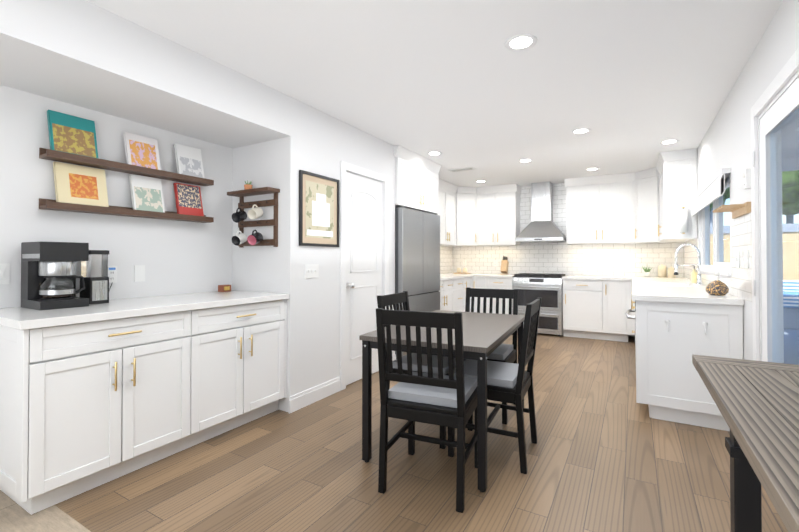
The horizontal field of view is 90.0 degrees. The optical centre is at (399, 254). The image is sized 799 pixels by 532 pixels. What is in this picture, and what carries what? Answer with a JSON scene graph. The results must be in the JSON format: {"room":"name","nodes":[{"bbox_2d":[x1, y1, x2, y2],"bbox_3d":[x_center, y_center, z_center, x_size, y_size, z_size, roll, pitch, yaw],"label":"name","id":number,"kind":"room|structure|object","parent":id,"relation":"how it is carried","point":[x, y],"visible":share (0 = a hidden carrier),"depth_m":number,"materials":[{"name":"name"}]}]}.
{"room":"kitchen and dining room","nodes":[
{"label":"kitchen and dining room","id":0,"kind":"room"},
{"bbox_2d":[0,490,90,531],"bbox_3d":[-1.195,1.248,0.304,3.870,0.080,2.350,0,-1,30],"label":"floor","id":1,"kind":"structure","parent":0,"point":[15,516],"depth_m":1.84,"materials":[{"name":"beige wood"}]},
{"bbox_2d":[0,0,290,148],"bbox_3d":[-1.597,-1.093,2.581,0.700,0.310,1.730,0,-1,30],"label":"soffit","id":2,"kind":"structure","parent":0,"point":[86,54],"depth_m":2.27,"materials":[{"name":"white paint"}]},
{"bbox_2d":[0,85,444,307],"bbox_3d":[-1.192,0.007,4.053,0.100,2.480,8.800,0,-1,30],"label":"wall","id":3,"kind":"structure","parent":0,"point":[174,257],"depth_m":2.72,"materials":[{"name":"white paint"}]},
{"bbox_2d":[0,263,9,283],"bbox_3d":[-2.203,0.108,2.210,0.016,0.115,0.070,0,-1,30],"label":"light switch","id":4,"kind":"object","parent":3,"relation":"attached to","point":[4,273],"visible":1,"depth_m":2.23,"materials":[{"name":"white plastic"}]},
{"bbox_2d":[108,266,116,282],"bbox_3d":[-1.924,0.133,2.660,0.042,0.115,0.070,0,-1,30],"label":"plug adapter","id":5,"kind":"object","parent":3,"relation":"attached to","point":[112,273],"visible":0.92,"depth_m":2.65,"materials":[{"name":"white plastic"}]},
{"bbox_2d":[39,198,213,222],"bbox_3d":[-1.811,-0.294,2.784,0.114,0.063,1.060,0,-1,30],"label":"shelf ledge","id":6,"kind":"object","parent":3,"relation":"attached to","point":[47,204],"visible":1,"depth_m":2.64,"materials":[{"name":"brown wood"}]},
{"bbox_2d":[53,161,108,206],"bbox_3d":[-1.985,-0.421,2.496,0.024,0.272,0.265,-15,-8,29],"label":"book","id":7,"kind":"object","parent":6,"relation":"on","point":[77,184],"visible":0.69,"depth_m":2.48,"materials":[{"name":"yellow paper"}]},
{"bbox_2d":[129,174,164,212],"bbox_3d":[-1.788,-0.419,2.833,0.024,0.275,0.205,-15,-8,29],"label":"book","id":8,"kind":"object","parent":6,"relation":"on","point":[146,194],"visible":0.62,"depth_m":2.82,"materials":[{"name":"white paper"}]},
{"bbox_2d":[173,183,203,215],"bbox_3d":[-1.632,-0.411,3.098,0.024,0.265,0.200,-15,-8,29],"label":"book","id":9,"kind":"object","parent":6,"relation":"on","point":[188,199],"visible":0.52,"depth_m":3.08,"materials":[{"name":"red paper"}]},
{"bbox_2d":[39,148,213,185],"bbox_3d":[-1.811,-0.595,2.788,0.114,0.063,1.060,0,-1,30],"label":"shelf ledge","id":10,"kind":"object","parent":3,"relation":"attached to","point":[58,156],"visible":1,"depth_m":2.64,"materials":[{"name":"brown wood"}]},
{"bbox_2d":[47,110,97,157],"bbox_3d":[-2.008,-0.723,2.461,0.024,0.275,0.235,-15,-8,29],"label":"book","id":11,"kind":"object","parent":10,"relation":"on","point":[71,134],"visible":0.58,"depth_m":2.45,"materials":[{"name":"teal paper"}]},
{"bbox_2d":[123,132,160,169],"bbox_3d":[-1.804,-0.709,2.805,0.024,0.255,0.215,-15,-8,29],"label":"book","id":12,"kind":"object","parent":10,"relation":"on","point":[142,151],"visible":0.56,"depth_m":2.79,"materials":[{"name":"white paper"}]},
{"bbox_2d":[174,143,204,177],"bbox_3d":[-1.630,-0.711,3.103,0.024,0.265,0.205,-15,-8,29],"label":"book","id":13,"kind":"object","parent":10,"relation":"on","point":[188,160],"visible":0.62,"depth_m":3.09,"materials":[{"name":"white paper"}]},
{"bbox_2d":[134,265,144,281],"bbox_3d":[-1.843,0.135,2.833,0.006,0.115,0.070,0,-1,30],"label":"outlet","id":14,"kind":"object","parent":3,"relation":"attached to","point":[139,273],"visible":1,"depth_m":2.83,"materials":[{"name":"white plastic"}]},
{"bbox_2d":[440,246,451,273],"bbox_3d":[0.467,0.085,6.780,0.005,0.518,2.185,0,-1,30],"label":"tile backsplash","id":15,"kind":"structure","parent":3,"relation":"attached to","point":[445,251],"depth_m":7.44,"materials":[{"name":"white tile"}]},
{"bbox_2d":[440,180,457,244],"bbox_3d":[0.679,-0.683,6.768,0.385,1.039,0.890,0,-1,30],"label":"upper cabinet","id":16,"kind":"object","parent":3,"relation":"attached to","point":[449,219],"depth_m":6.80,"materials":[{"name":"white wood"}]},
{"bbox_2d":[452,183,683,276],"bbox_3d":[2.601,-0.429,6.815,3.660,1.547,0.006,0,-1,30],"label":"tile backsplash","id":17,"kind":"structure","parent":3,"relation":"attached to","point":[576,259],"depth_m":6.74,"materials":[{"name":"white tile"}]},
{"bbox_2d":[515,182,565,241],"bbox_3d":[2.365,-0.709,6.672,0.750,0.987,0.482,0,-1,30],"label":"hood chimney","id":18,"kind":"object","parent":17,"relation":"attached to","point":[541,226],"visible":0.98,"depth_m":6.62,"materials":[{"name":"silver metal"}]},
{"bbox_2d":[232,97,394,411],"bbox_3d":[-0.756,0.007,4.006,0.700,2.480,1.600,0,-1,30],"label":"wall","id":19,"kind":"structure","parent":0,"point":[320,143],"depth_m":3.35,"materials":[{"name":"white paint"}]},
{"bbox_2d":[227,180,279,247],"bbox_3d":[-1.214,-0.335,3.246,0.490,0.548,0.178,0,-1,30],"label":"mug rack","id":20,"kind":"object","parent":19,"relation":"attached to","point":[241,240],"visible":1,"depth_m":3.23,"materials":[{"name":"brown wood"}]},
{"bbox_2d":[305,264,318,277],"bbox_3d":[-0.730,0.140,3.340,0.016,0.115,0.162,0,-1,30],"label":"switch plate","id":21,"kind":"object","parent":19,"relation":"attached to","point":[311,270],"visible":1,"depth_m":3.34,"materials":[{"name":"white plastic"}]},
{"bbox_2d":[288,377,340,413],"bbox_3d":[-0.702,1.178,3.380,0.014,0.125,0.624,0,-1,30],"label":"baseboard","id":22,"kind":"structure","parent":19,"relation":"attached to","point":[300,400],"depth_m":3.34,"materials":[{"name":"white wood"}]},
{"bbox_2d":[299,170,339,246],"bbox_3d":[-0.679,-0.374,3.426,0.022,0.610,0.490,0,-1,30],"label":"framed poster","id":23,"kind":"object","parent":19,"relation":"attached to","point":[319,197],"visible":1,"depth_m":3.40,"materials":[{"name":"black paper"}]},
{"bbox_2d":[340,161,388,389],"bbox_3d":[-0.345,0.195,4.024,0.128,2.104,0.820,0,-1,30],"label":"pantry door","id":24,"kind":"structure","parent":19,"relation":"in","point":[364,242],"depth_m":3.96,"materials":[{"name":"white wood"}]},
{"bbox_2d":[55,332,787,531],"bbox_3d":[1.028,1.288,4.101,3.870,0.080,6.450,0,-1,30],"label":"floor","id":25,"kind":"structure","parent":0,"point":[606,453],"depth_m":2.22,"materials":[{"name":"brown wood"}]},
{"bbox_2d":[0,310,203,514],"bbox_3d":[-1.756,0.784,2.315,0.666,0.888,0.846,0,-1,30],"label":"base cabinet","id":26,"kind":"object","parent":25,"relation":"on","point":[92,396],"depth_m":2.03,"materials":[{"name":"white wood"}]},
{"bbox_2d":[0,290,288,329],"bbox_3d":[-1.565,0.323,2.620,0.694,0.040,1.596,0,-1,30],"label":"countertop","id":27,"kind":"structure","parent":26,"relation":"on","point":[13,318],"depth_m":2.25,"materials":[{"name":"white stone"}]},
{"bbox_2d":[21,241,111,309],"bbox_3d":[-1.902,0.116,2.381,0.277,0.365,0.463,0,-1,30],"label":"coffee maker","id":28,"kind":"object","parent":27,"relation":"on","point":[48,276],"visible":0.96,"depth_m":2.21,"materials":[{"name":"black plastic"}]},
{"bbox_2d":[80,250,108,303],"bbox_3d":[-1.885,0.137,2.470,0.142,0.325,0.100,0,-1,30],"label":"coffee grinder","id":29,"kind":"object","parent":27,"relation":"on","point":[94,271],"visible":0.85,"depth_m":2.43,"materials":[{"name":"black plastic"}]},
{"bbox_2d":[218,285,230,291],"bbox_3d":[-1.454,0.281,3.323,0.062,0.055,0.080,0,-1,30],"label":"gift box","id":30,"kind":"object","parent":27,"relation":"on","point":[224,288],"visible":0.98,"depth_m":3.30,"materials":[{"name":"brown"}]},
{"bbox_2d":[204,298,287,440],"bbox_3d":[-1.387,0.790,2.945,0.666,0.888,0.846,0,-1,30],"label":"base cabinet","id":31,"kind":"object","parent":25,"relation":"on","point":[245,347],"depth_m":2.80,"materials":[{"name":"white wood"}]},
{"bbox_2d":[395,207,439,358],"bbox_3d":[-0.042,0.360,5.125,0.773,1.796,1.020,0,-1,30],"label":"refrigerator","id":32,"kind":"object","parent":25,"relation":"on","point":[417,255],"visible":0.44,"depth_m":4.82,"materials":[{"name":"grey metal"}]},
{"bbox_2d":[377,291,464,448],"bbox_3d":[0.165,0.759,2.831,0.502,0.950,0.444,0,-1,26],"label":"dining chair","id":33,"kind":"object","parent":25,"relation":"on","point":[390,300],"visible":0.31,"depth_m":2.75,"materials":[{"name":"black wood"}]},
{"bbox_2d":[376,308,477,512],"bbox_3d":[0.178,0.752,2.182,0.444,0.950,0.502,0,-1,22],"label":"dining chair","id":34,"kind":"object","parent":25,"relation":"on","point":[430,397],"visible":0.92,"depth_m":2.02,"materials":[{"name":"black wood"}]},
{"bbox_2d":[359,310,524,491],"bbox_3d":[0.387,0.859,2.783,0.760,0.750,1.300,0,-1,26],"label":"dining table","id":35,"kind":"object","parent":25,"relation":"on","point":[485,335],"visible":0.56,"depth_m":2.35,"materials":[{"name":"grey wood"}]},
{"bbox_2d":[439,281,454,310],"bbox_3d":[0.378,0.823,5.999,0.626,0.888,0.760,0,-1,30],"label":"base cabinet","id":36,"kind":"object","parent":25,"relation":"on","point":[447,288],"depth_m":5.97,"materials":[{"name":"white wood"}]},
{"bbox_2d":[440,273,474,280],"bbox_3d":[0.753,0.365,6.617,0.654,0.040,2.196,0,-1,30],"label":"countertop","id":37,"kind":"structure","parent":36,"relation":"on","point":[447,276],"depth_m":6.37,"materials":[{"name":"white stone"}]},
{"bbox_2d":[454,268,469,273],"bbox_3d":[1.151,0.299,7.359,0.260,0.106,0.180,0,-1,30],"label":"tray","id":38,"kind":"object","parent":37,"relation":"on","point":[459,270],"visible":1,"depth_m":7.31,"materials":[{"name":"brown wood"}]},
{"bbox_2d":[455,277,462,311],"bbox_3d":[0.676,0.828,6.508,0.626,0.888,0.536,0,-1,30],"label":"base cabinet","id":39,"kind":"object","parent":25,"relation":"on","point":[458,284],"depth_m":6.36,"materials":[{"name":"white wood"}]},
{"bbox_2d":[463,277,474,311],"bbox_3d":[0.911,0.832,6.852,0.684,0.888,0.410,0,-1,30],"label":"base cabinet","id":40,"kind":"object","parent":25,"relation":"on","point":[467,281],"depth_m":6.68,"materials":[{"name":"white wood"}]},
{"bbox_2d":[475,277,486,312],"bbox_3d":[1.488,0.834,7.057,0.260,0.888,0.684,0,-1,30],"label":"base cabinet","id":41,"kind":"object","parent":25,"relation":"on","point":[480,282],"depth_m":6.79,"materials":[{"name":"white wood"}]},
{"bbox_2d":[464,287,517,423],"bbox_3d":[0.686,0.763,3.218,0.444,0.950,0.502,0,-1,26],"label":"dining chair","id":42,"kind":"object","parent":25,"relation":"on","point":[507,353],"visible":0.31,"depth_m":3.34,"materials":[{"name":"black wood"}]},
{"bbox_2d":[448,297,541,473],"bbox_3d":[0.609,0.756,2.528,0.502,0.950,0.444,0,-1,26],"label":"dining chair","id":43,"kind":"object","parent":25,"relation":"on","point":[511,383],"visible":0.85,"depth_m":2.38,"materials":[{"name":"black wood"}]},
{"bbox_2d":[487,277,512,313],"bbox_3d":[1.782,0.833,6.918,0.505,0.888,0.626,0,-1,30],"label":"base cabinet","id":44,"kind":"object","parent":25,"relation":"on","point":[492,282],"depth_m":6.63,"materials":[{"name":"white wood"}]},
{"bbox_2d":[475,273,513,276],"bbox_3d":[1.708,0.369,6.950,0.658,0.040,0.654,0,-1,30],"label":"countertop","id":45,"kind":"structure","parent":44,"relation":"on","point":[476,274],"depth_m":6.75,"materials":[{"name":"white stone"}]},
{"bbox_2d":[500,256,508,273],"bbox_3d":[1.858,0.185,7.062,0.100,0.327,0.230,0,-1,30],"label":"knife block","id":46,"kind":"object","parent":45,"relation":"on","point":[504,265],"visible":1,"depth_m":7.04,"materials":[{"name":"brown wood"}]},
{"bbox_2d":[512,273,564,335],"bbox_3d":[2.307,0.798,6.557,0.756,0.952,0.704,0,-1,30],"label":"range","id":47,"kind":"object","parent":25,"relation":"on","point":[546,288],"visible":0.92,"depth_m":6.24,"materials":[{"name":"silver metal"}]},
{"bbox_2d":[563,281,606,339],"bbox_3d":[2.924,0.825,6.250,0.608,0.888,0.626,0,-1,30],"label":"base cabinet","id":48,"kind":"object","parent":25,"relation":"on","point":[584,302],"depth_m":5.98,"materials":[{"name":"white wood"}]},
{"bbox_2d":[563,275,630,280],"bbox_3d":[3.056,0.360,6.162,0.928,0.040,0.654,0,-1,30],"label":"countertop","id":49,"kind":"structure","parent":48,"relation":"on","point":[568,278],"depth_m":5.88,"materials":[{"name":"white stone"}]},
{"bbox_2d":[607,281,626,341],"bbox_3d":[3.240,0.823,6.065,0.358,0.888,0.626,0,-1,30],"label":"base cabinet","id":50,"kind":"object","parent":25,"relation":"on","point":[616,290],"depth_m":5.78,"materials":[{"name":"white wood"}]},
{"bbox_2d":[635,301,743,430],"bbox_3d":[2.244,0.793,3.179,0.626,0.888,0.718,0,-1,30],"label":"base cabinet","id":51,"kind":"object","parent":25,"relation":"on","point":[673,325],"depth_m":2.89,"materials":[{"name":"white wood"}]},
{"bbox_2d":[631,277,742,304],"bbox_3d":[2.970,0.342,4.450,0.654,0.040,3.696,0,-1,30],"label":"countertop","id":52,"kind":"structure","parent":51,"relation":"on","point":[681,289],"depth_m":3.24,"materials":[{"name":"white stone"}]},
{"bbox_2d":[642,266,652,276],"bbox_3d":[3.709,0.242,5.979,0.140,0.190,0.139,0,-1,30],"label":"succulent pot","id":53,"kind":"object","parent":52,"relation":"on","point":[646,273],"visible":0.98,"depth_m":5.95,"materials":[{"name":"white ceramic"}]},
{"bbox_2d":[658,264,666,276],"bbox_3d":[3.873,0.240,5.893,0.110,0.192,0.108,0,-1,30],"label":"canister","id":54,"kind":"object","parent":52,"relation":"on","point":[662,270],"visible":1,"depth_m":5.85,"materials":[{"name":"beige ceramic"}]},
{"bbox_2d":[668,266,675,277],"bbox_3d":[3.923,0.254,5.760,0.096,0.162,0.095,0,-1,30],"label":"canister","id":55,"kind":"object","parent":52,"relation":"on","point":[671,272],"visible":0.85,"depth_m":5.72,"materials":[{"name":"beige ceramic"}]},
{"bbox_2d":[674,243,702,284],"bbox_3d":[3.067,0.099,4.254,0.249,0.440,0.119,0,-1,30],"label":"kitchen faucet","id":56,"kind":"object","parent":52,"relation":"on","point":[699,277],"visible":1,"depth_m":4.20,"materials":[{"name":"silver metal"}]},
{"bbox_2d":[691,266,696,282],"bbox_3d":[3.366,0.222,4.568,0.066,0.200,0.060,0,-1,30],"label":"soap bottle","id":57,"kind":"object","parent":52,"relation":"on","point":[694,276],"visible":0.83,"depth_m":4.55,"materials":[{"name":"beige plastic"}]},
{"bbox_2d":[706,271,728,294],"bbox_3d":[2.397,0.216,3.015,0.140,0.178,0.138,0,-1,30],"label":"vase","id":58,"kind":"object","parent":52,"relation":"on","point":[716,286],"visible":1,"depth_m":2.98,"materials":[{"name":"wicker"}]},
{"bbox_2d":[725,430,761,531],"bbox_3d":[0.636,0.848,0.238,0.370,0.717,2.060,0,-1,30],"label":"side table leg","id":59,"kind":"object","parent":25,"relation":"on","point":[745,502],"visible":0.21,"depth_m":1.15,"materials":[{"name":"black metal"}]},
{"bbox_2d":[692,355,798,531],"bbox_3d":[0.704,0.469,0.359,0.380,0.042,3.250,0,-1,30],"label":"side table","id":60,"kind":"object","parent":59,"relation":"on","point":[757,403],"visible":1,"depth_m":1.14,"materials":[{"name":"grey wood"}]},
{"bbox_2d":[86,0,782,186],"bbox_3d":[0.435,-1.292,3.114,3.870,0.100,8.800,0,-1,30],"label":"ceiling","id":61,"kind":"structure","parent":0,"point":[630,84],"depth_m":2.65,"materials":[{"name":"white paint"}]},
{"bbox_2d":[427,152,441,155],"bbox_3d":[0.424,-1.221,4.846,0.184,0.006,0.184,0,-1,30],"label":"recessed light","id":62,"kind":"object","parent":61,"relation":"in","point":[434,153],"visible":0.98,"depth_m":4.84,"materials":[{"name":"white plastic"}]},
{"bbox_2d":[448,167,475,171],"bbox_3d":[0.893,-1.210,5.707,0.360,0.008,0.160,0,-1,30],"label":"ceiling vent","id":63,"kind":"object","parent":61,"relation":"in","point":[462,169],"visible":0.98,"depth_m":5.70,"materials":[{"name":"white metal"}]},
{"bbox_2d":[505,34,536,50],"bbox_3d":[0.716,-1.247,2.358,0.184,0.006,0.184,0,-1,30],"label":"recessed light","id":64,"kind":"object","parent":61,"relation":"in","point":[521,42],"visible":1,"depth_m":2.35,"materials":[{"name":"white plastic"}]},
{"bbox_2d":[518,159,532,162],"bbox_3d":[1.639,-1.217,5.201,0.184,0.006,0.184,0,-1,30],"label":"recessed light","id":65,"kind":"object","parent":61,"relation":"in","point":[525,160],"visible":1,"depth_m":5.18,"materials":[{"name":"white plastic"}]},
{"bbox_2d":[571,128,590,134],"bbox_3d":[1.815,-1.230,3.997,0.184,0.006,0.184,0,-1,30],"label":"recessed light","id":66,"kind":"object","parent":61,"relation":"in","point":[581,131],"visible":1,"depth_m":4.00,"materials":[{"name":"white plastic"}]},
{"bbox_2d":[586,168,599,170],"bbox_3d":[2.752,-1.212,5.696,0.184,0.006,0.184,0,-1,30],"label":"recessed light","id":67,"kind":"object","parent":61,"relation":"in","point":[592,169],"visible":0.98,"depth_m":5.70,"materials":[{"name":"white"}]},
{"bbox_2d":[659,140,678,144],"bbox_3d":[2.947,-1.226,4.366,0.184,0.006,0.184,0,-1,30],"label":"recessed light","id":68,"kind":"object","parent":61,"relation":"in","point":[667,142],"visible":0.98,"depth_m":4.38,"materials":[{"name":"white plastic"}]},
{"bbox_2d":[684,0,798,359],"bbox_3d":[2.061,-0.013,2.148,0.100,2.480,8.600,0,-1,30],"label":"wall","id":69,"kind":"structure","parent":0,"point":[725,142],"depth_m":2.67,"materials":[{"name":"white paint"}]},
{"bbox_2d":[654,149,696,240],"bbox_3d":[3.505,-0.700,5.109,0.385,1.039,0.897,0,-1,30],"label":"upper cabinet","id":70,"kind":"object","parent":69,"relation":"attached to","point":[675,172],"depth_m":4.74,"materials":[{"name":"white wood"}]},
{"bbox_2d":[679,207,687,233],"bbox_3d":[3.295,-0.396,4.635,0.084,0.312,0.086,0,-1,30],"label":"paper towel","id":71,"kind":"object","parent":70,"relation":"attached to","point":[683,220],"visible":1,"depth_m":4.60,"materials":[{"name":"white paper"}]},
{"bbox_2d":[697,173,730,275],"bbox_3d":[3.001,-0.231,3.790,0.105,0.808,1.756,0,-1,30],"label":"kitchen window","id":72,"kind":"structure","parent":69,"relation":"in","point":[720,265],"depth_m":3.79,"materials":[{"name":"white"}]},
{"bbox_2d":[691,168,730,215],"bbox_3d":[2.944,-0.550,3.827,0.066,0.209,1.780,0,-1,30],"label":"roman shade","id":73,"kind":"object","parent":72,"relation":"attached to","point":[710,191],"visible":1,"depth_m":3.46,"materials":[{"name":"white fabric"}]},
{"bbox_2d":[684,212,751,301],"bbox_3d":[3.184,0.032,4.170,0.005,0.568,3.974,0,-1,30],"label":"tile backsplash","id":74,"kind":"structure","parent":69,"relation":"attached to","point":[740,284],"depth_m":2.84,"materials":[{"name":"white tile"}]},
{"bbox_2d":[736,251,739,267],"bbox_3d":[2.370,0.034,2.801,0.016,0.115,0.070,0,-1,30],"label":"switch plate","id":75,"kind":"object","parent":74,"relation":"attached to","point":[738,259],"visible":0.89,"depth_m":2.78,"materials":[{"name":"white plastic"}]},
{"bbox_2d":[742,250,748,267],"bbox_3d":[2.258,0.032,2.611,0.016,0.115,0.116,0,-1,30],"label":"switch plate","id":76,"kind":"object","parent":74,"relation":"attached to","point":[745,259],"visible":0.93,"depth_m":2.59,"materials":[{"name":"white plastic"}]},
{"bbox_2d":[713,202,750,218],"bbox_3d":[2.271,-0.296,2.747,0.140,0.070,0.440,0,-1,30],"label":"shelf","id":77,"kind":"object","parent":69,"relation":"attached to","point":[737,210],"visible":0.94,"depth_m":2.67,"materials":[{"name":"brown wood"}]},
{"bbox_2d":[743,168,750,188],"bbox_3d":[2.203,-0.479,2.533,0.039,0.120,0.060,0,-1,30],"label":"sensor","id":78,"kind":"object","parent":69,"relation":"attached to","point":[747,178],"visible":0.96,"depth_m":2.51,"materials":[{"name":"white plastic"}]},
{"bbox_2d":[751,48,798,364],"bbox_3d":[1.612,0.157,1.447,0.167,2.124,2.270,0,-1,30],"label":"french door","id":79,"kind":"structure","parent":69,"relation":"in","point":[775,109],"depth_m":2.25,"materials":[{"name":"white wood"}]},
{"bbox_3d":[2.676,0.037,6.829,3.770,2.480,0.100,0,-1,30],"label":"wall","id":80,"kind":"structure","parent":0,"visible":0},
{"bbox_2d":[394,145,441,216],"bbox_3d":[-0.053,-0.887,5.182,0.726,0.664,1.116,0,-1,30],"label":"upper cabinet","id":81,"kind":"object","parent":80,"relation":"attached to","point":[418,185],"depth_m":4.93,"materials":[{"name":"white wood"}]},
{"bbox_2d":[446,186,477,246],"bbox_3d":[1.144,-0.677,7.286,0.664,1.039,0.664,0,-1,30],"label":"upper cabinet","id":82,"kind":"object","parent":80,"relation":"attached to","point":[467,196],"depth_m":7.09,"materials":[{"name":"white wood"}]},
{"bbox_2d":[478,185,497,244],"bbox_3d":[1.609,-0.678,7.175,0.440,1.039,0.385,0,-1,30],"label":"upper cabinet","id":83,"kind":"object","parent":80,"relation":"attached to","point":[487,195],"depth_m":7.05,"materials":[{"name":"white wood"}]},
{"bbox_2d":[498,184,520,244],"bbox_3d":[1.887,-0.680,7.046,0.403,1.039,0.326,0,-1,30],"label":"upper cabinet","id":84,"kind":"object","parent":80,"relation":"attached to","point":[508,195],"depth_m":6.89,"materials":[{"name":"white wood"}]},
{"bbox_2d":[566,177,593,244],"bbox_3d":[2.984,-0.686,6.405,0.538,1.039,0.326,0,-1,30],"label":"upper cabinet","id":85,"kind":"object","parent":80,"relation":"attached to","point":[579,191],"depth_m":6.30,"materials":[{"name":"white wood"}]},
{"bbox_2d":[594,173,629,243],"bbox_3d":[3.349,-0.689,6.156,0.575,1.039,0.385,0,-1,30],"label":"upper cabinet","id":86,"kind":"object","parent":80,"relation":"attached to","point":[611,192],"depth_m":6.08,"materials":[{"name":"white wood"}]},
{"bbox_2d":[630,168,685,243],"bbox_3d":[3.731,-0.693,5.771,0.664,1.039,0.664,0,-1,30],"label":"upper cabinet","id":87,"kind":"object","parent":80,"relation":"attached to","point":[644,206],"depth_m":5.78,"materials":[{"name":"white wood"}]},
{"label":"outside","id":88,"kind":"structure","parent":0,"visible":0},
{"bbox_2d":[784,329,798,364],"bbox_3d":[8.704,1.256,1.605,11.900,0.050,20.000,0,-1,30],"label":"ground","id":89,"kind":"structure","parent":88,"point":[795,350],"depth_m":5.53,"materials":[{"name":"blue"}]},
{"bbox_2d":[710,223,798,279],"bbox_3d":[7.497,0.255,-0.447,11.900,1.910,15.220,0,-1,30],"label":"fence","id":90,"kind":"object","parent":89,"relation":"on","point":[793,242],"depth_m":7.97,"materials":[{"name":"beige wood"}]},
{"bbox_2d":[710,170,798,225],"bbox_3d":[8.860,-1.259,3.260,12.242,5.015,15.327,0,-1,30],"label":"trees","id":91,"kind":"object","parent":89,"relation":"on","point":[790,204],"depth_m":9.26,"materials":[{"name":"green plant"}]},
{"bbox_2d":[781,112,798,171],"bbox_3d":[3.259,-0.098,1.621,2.500,2.660,10.500,0,-1,30],"label":"patio cover","id":92,"kind":"object","parent":89,"relation":"on","point":[792,124],"depth_m":4.75,"materials":[{"name":"white"}]},
{"bbox_2d":[783,280,798,329],"bbox_3d":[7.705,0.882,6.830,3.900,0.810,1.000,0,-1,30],"label":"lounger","id":93,"kind":"object","parent":89,"relation":"on","point":[790,311],"depth_m":6.88,"materials":[{"name":"blue"}]}
]}

